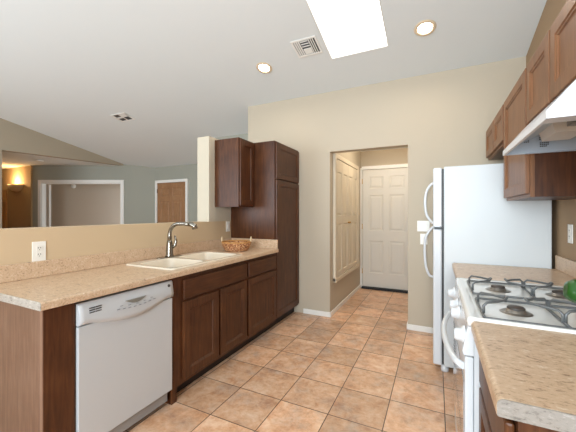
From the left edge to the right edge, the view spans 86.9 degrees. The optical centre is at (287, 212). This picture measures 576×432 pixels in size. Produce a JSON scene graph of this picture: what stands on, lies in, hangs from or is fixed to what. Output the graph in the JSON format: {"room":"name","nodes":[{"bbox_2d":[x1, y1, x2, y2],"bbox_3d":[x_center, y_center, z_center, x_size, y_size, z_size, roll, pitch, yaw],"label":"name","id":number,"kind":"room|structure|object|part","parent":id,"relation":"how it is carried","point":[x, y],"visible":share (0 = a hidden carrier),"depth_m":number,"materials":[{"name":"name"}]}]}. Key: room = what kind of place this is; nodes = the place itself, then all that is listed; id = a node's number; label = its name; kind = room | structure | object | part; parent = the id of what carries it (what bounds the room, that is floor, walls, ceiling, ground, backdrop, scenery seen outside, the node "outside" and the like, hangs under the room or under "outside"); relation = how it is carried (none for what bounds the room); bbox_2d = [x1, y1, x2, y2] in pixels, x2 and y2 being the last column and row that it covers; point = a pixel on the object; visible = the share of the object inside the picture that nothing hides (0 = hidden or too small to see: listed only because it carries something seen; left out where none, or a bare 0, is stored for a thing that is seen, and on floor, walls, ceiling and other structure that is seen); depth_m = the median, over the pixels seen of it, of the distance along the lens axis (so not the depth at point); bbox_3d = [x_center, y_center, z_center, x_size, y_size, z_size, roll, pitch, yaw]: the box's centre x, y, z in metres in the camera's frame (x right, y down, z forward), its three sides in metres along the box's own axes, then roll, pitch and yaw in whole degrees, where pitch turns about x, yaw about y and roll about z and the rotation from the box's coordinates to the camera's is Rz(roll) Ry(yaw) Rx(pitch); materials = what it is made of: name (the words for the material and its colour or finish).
{"room":"kitchen","nodes":[
{"label":"kitchen","id":0,"kind":"room"},
{"bbox_2d":[2,165,32,227],"bbox_3d":[-7.892,0.070,8.291,3.550,2.480,0.100,0,0,26],"label":"wall","id":1,"kind":"structure","parent":0,"point":[20,203],"depth_m":7.71,"materials":[{"name":"beige paint"}]},
{"bbox_2d":[2,190,6,227],"bbox_3d":[-7.706,0.350,8.125,0.750,1.900,0.035,0,0,26],"label":"door","id":2,"kind":"structure","parent":1,"relation":"in","point":[4,192],"depth_m":7.97,"materials":[{"name":"brown paint"}]},
{"bbox_2d":[7,184,23,191],"bbox_3d":[-6.942,-0.632,7.673,0.640,0.175,0.176,0,0,26],"label":"wall sconce","id":3,"kind":"object","parent":1,"relation":"attached to","point":[13,187],"visible":1,"depth_m":7.60,"materials":[{"name":"beige glass"}]},
{"bbox_2d":[2,151,117,168],"bbox_3d":[-7.700,-1.220,6.504,5.460,0.100,4.955,0,0,26],"label":"ceiling","id":4,"kind":"structure","parent":0,"point":[9,159],"depth_m":6.91,"materials":[{"name":"white paint"}]},
{"bbox_2d":[0,118,122,227],"bbox_3d":[-6.355,-0.929,4.237,0.121,4.478,7.960,0,0,34],"label":"wall","id":5,"kind":"structure","parent":0,"point":[16,138],"depth_m":6.06,"materials":[{"name":"beige paint"}]},
{"bbox_2d":[46,184,119,226],"bbox_3d":[-5.249,0.110,8.281,3.700,2.400,1.330,0,0,0],"label":"wall","id":6,"kind":"structure","parent":0,"point":[85,204],"depth_m":8.85,"materials":[{"name":"beige paint"}]},
{"bbox_2d":[33,166,154,226],"bbox_3d":[-4.787,0.075,7.554,3.030,2.470,0.120,0,0,0],"label":"wall","id":7,"kind":"structure","parent":0,"point":[139,184],"depth_m":7.49,"materials":[{"name":"grey paint"}]},
{"bbox_2d":[49,185,50,226],"bbox_3d":[-6.232,0.295,7.957,0.045,2.010,0.800,0,0,-38],"label":"door","id":8,"kind":"structure","parent":7,"relation":"in","point":[49,185],"depth_m":7.64,"materials":[{"name":"white wood"}]},
{"bbox_2d":[38,180,123,226],"bbox_3d":[-5.097,0.247,7.545,2.120,2.125,0.142,0,0,0],"label":"trim","id":9,"kind":"structure","parent":7,"relation":"attached to","point":[41,183],"depth_m":7.48,"materials":[{"name":"white wood"}]},
{"bbox_2d":[41,165,154,168],"bbox_3d":[-4.787,-1.135,7.550,3.030,0.110,0.110,0,0,0],"label":"wall","id":10,"kind":"structure","parent":0,"point":[123,166],"depth_m":7.49,"materials":[{"name":"grey paint"}]},
{"bbox_2d":[0,136,230,265],"bbox_3d":[-1.810,0.233,1.588,0.165,2.155,6.070,0,0,26],"label":"wall","id":11,"kind":"structure","parent":0,"point":[61,241],"depth_m":2.46,"materials":[{"name":"beige paint"}]},
{"bbox_2d":[32,241,45,261],"bbox_3d":[-1.559,0.240,1.905,0.008,0.122,0.074,0,0,26],"label":"wall outlet","id":12,"kind":"object","parent":11,"relation":"attached to","point":[38,248],"visible":1,"depth_m":1.90,"materials":[{"name":"white plastic"}]},
{"bbox_2d":[36,252,42,256],"bbox_3d":[-1.557,0.260,1.903,0.002,0.029,0.034,0,0,26],"label":"receptacle","id":13,"kind":"object","parent":12,"relation":"attached to","point":[38,254],"depth_m":1.90,"materials":[{"name":"grey plastic"}]},
{"bbox_2d":[0,238,277,282],"bbox_3d":[-0.901,0.350,2.525,0.646,0.100,2.276,0,0,26],"label":"backsplash","id":14,"kind":"structure","parent":11,"relation":"attached to","point":[28,270],"depth_m":2.23,"materials":[{"name":"laminate"}]},
{"bbox_2d":[226,221,229,231],"bbox_3d":[-0.716,0.160,3.635,0.010,0.122,0.074,0,0,26],"label":"wall switch","id":15,"kind":"object","parent":11,"relation":"attached to","point":[227,222],"visible":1,"depth_m":3.62,"materials":[{"name":"white plastic"}]},
{"bbox_2d":[215,137,253,206],"bbox_3d":[-0.604,-0.443,3.479,0.344,0.750,0.298,0,0,26],"label":"upper cabinet","id":16,"kind":"object","parent":11,"relation":"attached to","point":[234,157],"visible":1,"depth_m":3.36,"materials":[{"name":"brown wood"}]},
{"bbox_3d":[-0.477,-0.443,3.417,0.019,0.750,0.298,0,0,26],"label":"frame","id":17,"kind":"part","parent":16,"relation":"part of","materials":[{"name":"brown wood"}]},
{"bbox_3d":[-0.458,-0.442,3.410,0.020,0.720,0.275,0,0,26],"label":"door","id":18,"kind":"part","parent":16,"relation":"part of","materials":[{"name":"brown wood"}]},
{"bbox_2d":[155,164,196,221],"bbox_3d":[-2.127,0.096,6.997,2.550,2.428,0.120,0,0,26],"label":"wall","id":19,"kind":"structure","parent":0,"point":[189,171],"depth_m":7.00,"materials":[{"name":"grey paint"}]},
{"bbox_2d":[157,182,184,222],"bbox_3d":[-2.771,0.290,7.218,0.922,2.020,0.044,0,0,26],"label":"door","id":20,"kind":"structure","parent":19,"relation":"in","point":[170,196],"depth_m":7.21,"materials":[{"name":"brown wood"}]},
{"bbox_2d":[155,179,188,222],"bbox_3d":[-2.766,0.260,7.214,1.050,2.100,0.050,0,0,26],"label":"trim","id":21,"kind":"structure","parent":19,"relation":"attached to","point":[186,181],"depth_m":6.99,"materials":[{"name":"white wood"}]},
{"bbox_2d":[216,133,247,140],"bbox_3d":[-0.778,-0.022,5.284,1.375,2.665,0.120,0,0,26],"label":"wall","id":22,"kind":"structure","parent":0,"point":[243,136],"depth_m":5.26,"materials":[{"name":"grey paint"}]},
{"bbox_2d":[0,0,546,167],"bbox_3d":[-2.376,-2.180,2.658,8.600,2.275,8.500,0,0,26],"label":"ceiling","id":23,"kind":"structure","parent":0,"point":[185,71],"depth_m":3.45,"materials":[{"name":"white paint"}]},
{"bbox_2d":[110,112,134,121],"bbox_3d":[-2.755,-1.598,5.077,0.360,0.059,0.214,0,0,26],"label":"ceiling vent","id":24,"kind":"object","parent":23,"relation":"in","point":[122,117],"visible":1,"depth_m":5.08,"materials":[{"name":"white metal"}]},
{"bbox_2d":[256,62,271,73],"bbox_3d":[-0.277,-1.678,3.521,0.188,0.051,0.182,0,0,26],"label":"recessed light","id":25,"kind":"object","parent":23,"relation":"in","point":[262,67],"visible":1,"depth_m":3.51,"materials":[{"name":"beige glass"}]},
{"bbox_2d":[290,36,322,57],"bbox_3d":[0.194,-1.710,3.141,0.270,0.063,0.229,0,0,26],"label":"ceiling vent","id":26,"kind":"object","parent":23,"relation":"in","point":[302,47],"visible":1,"depth_m":3.13,"materials":[{"name":"white metal"}]},
{"bbox_2d":[305,0,388,59],"bbox_3d":[0.472,-1.874,2.609,0.593,0.441,1.203,0,0,26],"label":"skylight","id":27,"kind":"object","parent":23,"relation":"attached to","point":[345,27],"visible":0.85,"depth_m":2.88,"materials":[{"name":"white glass"}]},
{"bbox_2d":[414,19,435,35],"bbox_3d":[1.248,-1.680,2.768,0.188,0.051,0.182,0,0,26],"label":"recessed light","id":28,"kind":"object","parent":23,"relation":"in","point":[425,27],"visible":1,"depth_m":2.76,"materials":[{"name":"beige"}]},
{"bbox_2d":[123,288,455,431],"bbox_3d":[-3.610,1.370,5.150,15.000,0.120,11.900,0,0,26],"label":"floor","id":29,"kind":"structure","parent":0,"point":[359,368],"depth_m":2.36,"materials":[{"name":"tile"}]},
{"bbox_2d":[0,301,74,431],"bbox_3d":[-1.372,0.875,1.589,0.618,0.868,0.140,0,0,26],"label":"end panel","id":30,"kind":"object","parent":29,"relation":"on","point":[37,348],"visible":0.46,"depth_m":1.47,"materials":[{"name":"laminate"}]},
{"bbox_3d":[-1.407,0.875,1.540,0.598,0.868,0.021,0,0,26],"label":"panel","id":31,"kind":"part","parent":30,"relation":"part of","materials":[{"name":"laminate"}]},
{"bbox_2d":[75,280,173,431],"bbox_3d":[-1.172,0.883,1.913,0.617,0.852,0.602,0,0,26],"label":"dishwasher","id":32,"kind":"object","parent":29,"relation":"on","point":[123,339],"visible":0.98,"depth_m":1.73,"materials":[{"name":"white plastic"}]},
{"bbox_3d":[-0.931,0.535,1.796,0.081,0.156,0.602,0,0,26],"label":"control panel","id":33,"kind":"part","parent":32,"relation":"part of","materials":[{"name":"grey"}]},
{"bbox_3d":[-0.955,1.238,1.808,0.020,0.073,0.578,0,0,26],"label":"toe plate","id":34,"kind":"part","parent":32,"relation":"part of","materials":[{"name":"grey"}]},
{"bbox_2d":[165,260,246,404],"bbox_3d":[-0.863,0.875,2.611,0.639,0.868,0.908,0,0,26],"label":"base cabinet","id":35,"kind":"object","parent":29,"relation":"on","point":[209,307],"visible":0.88,"depth_m":2.37,"materials":[{"name":"brown wood"}]},
{"bbox_2d":[0,238,278,310],"bbox_3d":[-0.898,0.369,2.522,0.653,0.139,2.279,0,0,26],"label":"countertop","id":36,"kind":"structure","parent":35,"relation":"on","point":[43,285],"depth_m":1.92,"materials":[{"name":"laminate"}]},
{"bbox_2d":[156,222,197,258],"bbox_3d":[-0.931,0.232,2.628,0.327,0.313,0.260,0,0,26],"label":"faucet","id":37,"kind":"object","parent":36,"relation":"on","point":[169,245],"visible":1,"depth_m":2.66,"materials":[{"name":"silver metal"}]},
{"bbox_3d":[-1.046,0.386,2.684,0.056,0.006,0.260,0,0,26],"label":"deck plate","id":38,"kind":"part","parent":37,"relation":"part of","materials":[{"name":"silver metal"}]},
{"bbox_3d":[-1.007,0.257,2.693,0.053,0.118,0.030,0,0,-7],"label":"lever","id":39,"kind":"part","parent":37,"relation":"part of","materials":[{"name":"silver metal"}]},
{"bbox_3d":[-0.953,0.168,2.648,0.236,0.181,0.038,0,0,21],"label":"spout","id":40,"kind":"part","parent":37,"relation":"part of","materials":[{"name":"silver metal"}]},
{"bbox_2d":[126,251,241,269],"bbox_3d":[-0.841,0.484,2.614,0.510,0.190,0.875,0,0,26],"label":"sink","id":41,"kind":"object","parent":36,"relation":"in","point":[201,257],"visible":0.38,"depth_m":2.58,"materials":[{"name":"beige ceramic"}]},
{"bbox_2d":[221,236,251,251],"bbox_3d":[-0.546,0.324,3.230,0.320,0.151,0.317,0,0,18],"label":"wicker basket","id":42,"kind":"object","parent":36,"relation":"on","point":[229,245],"visible":1,"depth_m":3.12,"materials":[{"name":"beige wicker"}]},
{"bbox_3d":[-0.797,1.260,2.099,0.030,0.099,0.045,0,0,26],"label":"filler leg","id":43,"kind":"part","parent":35,"relation":"part of","materials":[{"name":"brown wood"}]},
{"bbox_3d":[-0.658,0.905,2.325,0.020,0.546,0.380,0,0,26],"label":"door","id":44,"kind":"part","parent":35,"relation":"part of","materials":[{"name":"brown wood"}]},
{"bbox_3d":[-0.478,0.905,2.694,0.020,0.546,0.382,0,0,26],"label":"door","id":45,"kind":"part","parent":35,"relation":"part of","materials":[{"name":"brown wood"}]},
{"bbox_2d":[240,253,275,348],"bbox_3d":[-0.534,0.875,3.285,0.639,0.868,0.587,0,0,26],"label":"base cabinet","id":46,"kind":"object","parent":29,"relation":"on","point":[261,271],"visible":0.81,"depth_m":3.10,"materials":[{"name":"brown wood"}]},
{"bbox_3d":[-0.258,0.905,3.146,0.020,0.546,0.552,0,0,26],"label":"door","id":47,"kind":"part","parent":46,"relation":"part of","materials":[{"name":"brown wood"}]},
{"bbox_3d":[-0.258,0.543,3.146,0.020,0.138,0.552,0,0,26],"label":"drawer","id":48,"kind":"part","parent":46,"relation":"part of","materials":[{"name":"brown wood"}]},
{"bbox_2d":[231,140,298,327],"bbox_3d":[-0.270,0.246,3.847,0.622,2.128,0.650,0,0,26],"label":"pantry cabinet","id":49,"kind":"object","parent":29,"relation":"on","point":[274,215],"visible":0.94,"depth_m":3.56,"materials":[{"name":"brown wood"}]},
{"bbox_3d":[-0.018,0.196,3.725,0.019,2.028,0.650,0,0,26],"label":"frame","id":50,"kind":"part","parent":49,"relation":"part of","materials":[{"name":"brown wood"}]},
{"bbox_3d":[0.001,-0.596,3.716,0.020,0.412,0.617,0,0,26],"label":"door","id":51,"kind":"part","parent":49,"relation":"part of","materials":[{"name":"brown wood"}]},
{"bbox_3d":[0.001,0.406,3.716,0.020,1.558,0.617,0,0,26],"label":"door","id":52,"kind":"part","parent":49,"relation":"part of","materials":[{"name":"brown wood"}]},
{"bbox_2d":[423,163,551,371],"bbox_3d":[1.683,0.465,2.736,0.873,1.690,0.810,0,0,26],"label":"refrigerator","id":53,"kind":"object","parent":29,"relation":"on","point":[473,222],"visible":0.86,"depth_m":2.40,"materials":[{"name":"white metal"}]},
{"bbox_3d":[1.487,-0.103,3.202,0.105,0.447,0.027,0,0,26],"label":"handle","id":54,"kind":"part","parent":53,"relation":"part of","materials":[{"name":"white plastic"}]},
{"bbox_3d":[1.485,0.408,3.203,0.109,0.548,0.026,0,0,26],"label":"handle","id":55,"kind":"part","parent":53,"relation":"part of","materials":[{"name":"white plastic"}]},
{"bbox_3d":[1.411,-0.127,2.872,0.066,0.494,0.804,0,0,26],"label":"freezer door","id":56,"kind":"part","parent":53,"relation":"part of","materials":[{"name":"white metal"}]},
{"bbox_3d":[1.411,0.694,2.872,0.066,1.123,0.804,0,0,26],"label":"door","id":57,"kind":"part","parent":53,"relation":"part of","materials":[{"name":"white metal"}]},
{"bbox_2d":[441,275,575,431],"bbox_3d":[1.112,0.782,1.372,0.752,1.055,0.800,0,0,26],"label":"gas range","id":58,"kind":"object","parent":29,"relation":"on","point":[464,355],"depth_m":1.25,"materials":[{"name":"white metal"}]},
{"bbox_3d":[0.976,0.478,1.816,0.038,0.074,0.074,0,0,26],"label":"knob","id":59,"kind":"part","parent":58,"relation":"part of","materials":[{"name":"white plastic"}]},
{"bbox_3d":[0.811,0.595,1.518,0.084,0.026,0.729,0,0,26],"label":"handle","id":60,"kind":"part","parent":58,"relation":"part of","materials":[{"name":"white metal"}]},
{"bbox_3d":[0.863,0.478,1.582,0.038,0.074,0.074,0,0,26],"label":"knob","id":61,"kind":"part","parent":58,"relation":"part of","materials":[{"name":"white plastic"}]},
{"bbox_3d":[0.801,0.478,1.456,0.038,0.074,0.074,0,0,26],"label":"knob","id":62,"kind":"part","parent":58,"relation":"part of","materials":[{"name":"white plastic"}]},
{"bbox_3d":[0.856,1.192,1.496,0.025,0.145,0.788,0,0,26],"label":"storage drawer","id":63,"kind":"part","parent":58,"relation":"part of","materials":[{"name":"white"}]},
{"bbox_3d":[0.676,0.478,1.200,0.038,0.074,0.074,0,0,26],"label":"knob","id":64,"kind":"part","parent":58,"relation":"part of","materials":[{"name":"white plastic"}]},
{"bbox_3d":[0.851,0.480,1.499,0.037,0.109,0.796,0,0,26],"label":"control panel","id":65,"kind":"part","parent":58,"relation":"part of","materials":[{"name":"white"}]},
{"bbox_3d":[0.854,0.826,1.497,0.029,0.568,0.788,0,0,26],"label":"oven door","id":66,"kind":"part","parent":58,"relation":"part of","materials":[{"name":"white metal"}]},
{"bbox_3d":[1.093,0.394,1.583,0.112,0.015,0.112,0,0,26],"label":"burner","id":67,"kind":"part","parent":58,"relation":"part of","materials":[{"name":"metal"}]},
{"bbox_2d":[455,278,575,333],"bbox_3d":[1.115,0.408,1.370,0.595,0.032,0.800,0,0,26],"label":"cooktop","id":68,"kind":"object","parent":58,"relation":"in","point":[471,312],"depth_m":1.29,"materials":[{"name":"white metal"}]},
{"bbox_3d":[0.919,0.394,1.226,0.112,0.015,0.112,0,0,26],"label":"burner","id":69,"kind":"part","parent":58,"relation":"part of","materials":[{"name":"metal"}]},
{"bbox_3d":[1.206,0.369,1.529,0.510,0.062,0.325,0,0,26],"label":"burner grate","id":70,"kind":"part","parent":58,"relation":"part of","materials":[{"name":"grey metal"}]},
{"bbox_3d":[1.032,0.369,1.172,0.510,0.062,0.310,0,0,26],"label":"burner grate","id":71,"kind":"part","parent":58,"relation":"part of","materials":[{"name":"grey metal"}]},
{"bbox_3d":[1.318,0.394,1.474,0.112,0.015,0.112,0,0,26],"label":"burner","id":72,"kind":"part","parent":58,"relation":"part of","materials":[{"name":"metal"}]},
{"bbox_2d":[563,279,575,302],"bbox_3d":[1.068,0.289,1.098,0.108,0.098,0.097,0,0,26],"label":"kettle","id":73,"kind":"object","parent":58,"relation":"on","point":[569,288],"visible":1,"depth_m":1.10,"materials":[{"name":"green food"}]},
{"bbox_2d":[479,357,559,431],"bbox_3d":[0.882,0.875,0.755,0.645,0.868,0.501,0,0,26],"label":"base cabinet","id":74,"kind":"object","parent":29,"relation":"on","point":[489,421],"visible":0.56,"depth_m":0.87,"materials":[{"name":"brown wood"}]},
{"bbox_3d":[0.601,0.905,0.892,0.020,0.546,0.461,0,0,26],"label":"door","id":75,"kind":"part","parent":74,"relation":"part of","materials":[{"name":"brown wood"}]},
{"bbox_3d":[0.601,0.543,0.892,0.020,0.138,0.461,0,0,26],"label":"drawer","id":76,"kind":"part","parent":74,"relation":"part of","materials":[{"name":"brown wood"}]},
{"bbox_3d":[0.620,0.826,0.883,0.019,0.769,0.501,0,0,26],"label":"frame","id":77,"kind":"part","parent":74,"relation":"part of","materials":[{"name":"brown wood"}]},
{"bbox_2d":[471,321,575,431],"bbox_3d":[0.867,0.369,0.749,0.667,0.139,0.529,0,0,26],"label":"countertop","id":78,"kind":"structure","parent":74,"relation":"on","point":[530,374],"depth_m":0.77,"materials":[{"name":"stone"}]},
{"bbox_3d":[1.489,0.875,2.002,0.645,0.868,0.656,0,0,26],"label":"base cabinet","id":79,"kind":"object","parent":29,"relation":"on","visible":0},
{"bbox_2d":[452,255,575,285],"bbox_3d":[1.482,0.369,2.011,0.667,0.139,0.666,0,0,26],"label":"countertop","id":80,"kind":"structure","parent":79,"relation":"on","point":[564,271],"depth_m":2.01,"materials":[{"name":"laminate"}]},
{"bbox_2d":[333,151,360,308],"bbox_3d":[0.883,0.085,4.692,0.120,2.450,1.630,0,0,26],"label":"wall","id":81,"kind":"structure","parent":0,"point":[347,284],"depth_m":4.69,"materials":[{"name":"beige paint"}]},
{"bbox_2d":[337,159,342,275],"bbox_3d":[0.688,0.065,4.120,0.028,1.550,0.292,0,0,26],"label":"door","id":82,"kind":"structure","parent":81,"relation":"in","point":[339,163],"depth_m":4.13,"materials":[{"name":"beige wood"}]},
{"bbox_2d":[333,153,358,282],"bbox_3d":[0.890,0.060,4.524,0.040,1.680,1.325,0,0,26],"label":"trim","id":83,"kind":"structure","parent":81,"relation":"attached to","point":[336,156],"depth_m":3.96,"materials":[{"name":"beige wood"}]},
{"bbox_2d":[343,163,349,272],"bbox_3d":[0.832,0.065,4.382,0.058,1.550,0.292,0,0,26],"label":"door","id":84,"kind":"structure","parent":81,"relation":"in","point":[345,166],"depth_m":4.39,"materials":[{"name":"beige wood"}]},
{"bbox_2d":[333,284,360,313],"bbox_3d":[0.941,1.279,4.659,0.012,0.062,1.619,0,0,26],"label":"baseboard","id":85,"kind":"structure","parent":81,"relation":"attached to","point":[355,290],"depth_m":4.48,"materials":[{"name":"white wood"}]},
{"bbox_2d":[348,165,352,268],"bbox_3d":[0.963,0.065,4.650,0.058,1.550,0.292,0,0,26],"label":"door","id":86,"kind":"structure","parent":81,"relation":"in","point":[350,169],"depth_m":4.64,"materials":[{"name":"beige wood"}]},
{"bbox_2d":[353,168,357,265],"bbox_3d":[1.079,0.065,4.924,0.028,1.550,0.292,0,0,26],"label":"door","id":87,"kind":"structure","parent":81,"relation":"in","point":[355,172],"depth_m":4.93,"materials":[{"name":"beige wood"}]},
{"bbox_2d":[361,148,407,169],"bbox_3d":[1.760,0.085,5.238,1.220,2.450,0.120,0,0,26],"label":"wall","id":88,"kind":"structure","parent":0,"point":[400,155],"depth_m":5.22,"materials":[{"name":"beige paint"}]},
{"bbox_2d":[360,164,407,286],"bbox_3d":[1.691,0.247,5.174,0.910,2.125,0.054,0,0,26],"label":"trim","id":89,"kind":"structure","parent":88,"relation":"attached to","point":[393,165],"depth_m":5.34,"materials":[{"name":"white wood"}]},
{"bbox_2d":[361,286,407,292],"bbox_3d":[1.661,1.297,5.149,0.816,0.026,0.113,0,0,26],"label":"trim","id":90,"kind":"structure","parent":88,"relation":"attached to","point":[362,287],"depth_m":5.11,"materials":[{"name":"black metal"}]},
{"bbox_2d":[362,168,407,289],"bbox_3d":[1.672,0.265,5.185,0.823,2.030,0.043,0,0,26],"label":"door","id":91,"kind":"structure","parent":88,"relation":"in","point":[384,191],"depth_m":5.18,"materials":[{"name":"beige wood"}]},
{"bbox_2d":[248,56,525,327],"bbox_3d":[0.992,-0.107,3.666,3.425,2.835,0.120,0,0,26],"label":"wall","id":92,"kind":"structure","parent":0,"point":[443,119],"depth_m":3.51,"materials":[{"name":"beige paint"}]},
{"bbox_2d":[303,308,329,316],"bbox_3d":[0.363,1.279,3.898,0.360,0.062,0.012,0,0,26],"label":"baseboard","id":93,"kind":"structure","parent":92,"relation":"attached to","point":[306,311],"depth_m":3.89,"materials":[{"name":"white wood"}]},
{"bbox_2d":[408,324,432,332],"bbox_3d":[1.476,1.279,3.356,0.284,0.062,0.012,0,0,26],"label":"baseboard","id":94,"kind":"structure","parent":92,"relation":"attached to","point":[410,326],"depth_m":3.36,"materials":[{"name":"white wood"}]},
{"bbox_2d":[417,221,429,231],"bbox_3d":[1.492,0.145,3.349,0.125,0.118,0.010,0,0,26],"label":"wall switch","id":95,"kind":"object","parent":92,"relation":"attached to","point":[424,226],"visible":0.91,"depth_m":3.35,"materials":[{"name":"white plastic"}]},
{"bbox_2d":[420,234,427,244],"bbox_3d":[1.496,0.288,3.347,0.074,0.118,0.010,0,0,26],"label":"wall switch","id":96,"kind":"object","parent":92,"relation":"attached to","point":[422,236],"visible":0.67,"depth_m":3.35,"materials":[{"name":"white plastic"}]},
{"bbox_2d":[526,0,575,268],"bbox_3d":[0.944,-0.929,-0.031,0.150,4.478,6.570,0,0,26],"label":"wall","id":97,"kind":"structure","parent":0,"point":[563,211],"depth_m":2.19,"materials":[{"name":"beige paint"}]},
{"bbox_2d":[486,104,503,159],"bbox_3d":[1.927,-0.670,2.555,0.341,0.296,0.878,0,0,26],"label":"upper cabinet","id":98,"kind":"object","parent":97,"relation":"attached to","point":[494,133],"visible":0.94,"depth_m":2.57,"materials":[{"name":"brown wood"}]},
{"bbox_3d":[1.878,-0.673,2.820,0.020,0.262,0.415,0,0,26],"label":"door","id":99,"kind":"part","parent":98,"relation":"part of","materials":[{"name":"brown wood"}]},
{"bbox_3d":[1.802,-0.670,2.616,0.019,0.296,0.878,0,0,26],"label":"frame","id":100,"kind":"part","parent":98,"relation":"part of","materials":[{"name":"brown wood"}]},
{"bbox_3d":[1.689,-0.673,2.431,0.020,0.262,0.410,0,0,26],"label":"door","id":101,"kind":"part","parent":98,"relation":"part of","materials":[{"name":"brown wood"}]},
{"bbox_2d":[504,68,575,200],"bbox_3d":[1.599,-0.453,1.879,0.341,0.730,0.621,0,0,26],"label":"upper cabinet","id":102,"kind":"object","parent":97,"relation":"attached to","point":[539,176],"visible":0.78,"depth_m":1.68,"materials":[{"name":"brown wood"}]},
{"bbox_3d":[1.454,-0.456,1.950,0.020,0.696,0.596,0,0,26],"label":"door","id":103,"kind":"part","parent":102,"relation":"part of","materials":[{"name":"brown wood"}]},
{"bbox_3d":[1.473,-0.453,1.941,0.019,0.730,0.621,0,0,26],"label":"frame","id":104,"kind":"part","parent":102,"relation":"part of","materials":[{"name":"brown wood"}]},
{"bbox_2d":[527,0,575,123],"bbox_3d":[1.293,-0.641,1.253,0.341,0.353,0.769,0,0,26],"label":"upper cabinet","id":105,"kind":"object","parent":97,"relation":"attached to","point":[551,69],"visible":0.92,"depth_m":1.28,"materials":[{"name":"brown wood"}]},
{"bbox_2d":[503,79,575,155],"bbox_3d":[1.246,-0.393,1.276,0.447,0.142,0.754,0,0,26],"label":"range hood","id":106,"kind":"object","parent":105,"relation":"attached to","point":[553,129],"visible":1,"depth_m":1.38,"materials":[{"name":"white metal"}]},
{"bbox_3d":[1.232,-0.644,1.494,0.020,0.319,0.362,0,0,26],"label":"door","id":107,"kind":"part","parent":105,"relation":"part of","materials":[{"name":"brown wood"}]},
{"bbox_3d":[1.066,-0.644,1.152,0.020,0.319,0.364,0,0,26],"label":"door","id":108,"kind":"part","parent":105,"relation":"part of","materials":[{"name":"brown wood"}]},
{"bbox_2d":[555,255,575,277],"bbox_3d":[1.772,0.350,1.870,0.020,0.100,0.666,0,0,26],"label":"backsplash","id":109,"kind":"structure","parent":97,"relation":"attached to","point":[565,265],"depth_m":2.00,"materials":[{"name":"laminate"}]},
{"bbox_2d":[568,224,572,243],"bbox_3d":[1.831,0.135,1.973,0.008,0.122,0.074,0,0,26],"label":"wall outlet","id":110,"kind":"object","parent":97,"relation":"attached to","point":[570,226],"visible":1,"depth_m":1.96,"materials":[{"name":"white plastic"}]}
]}

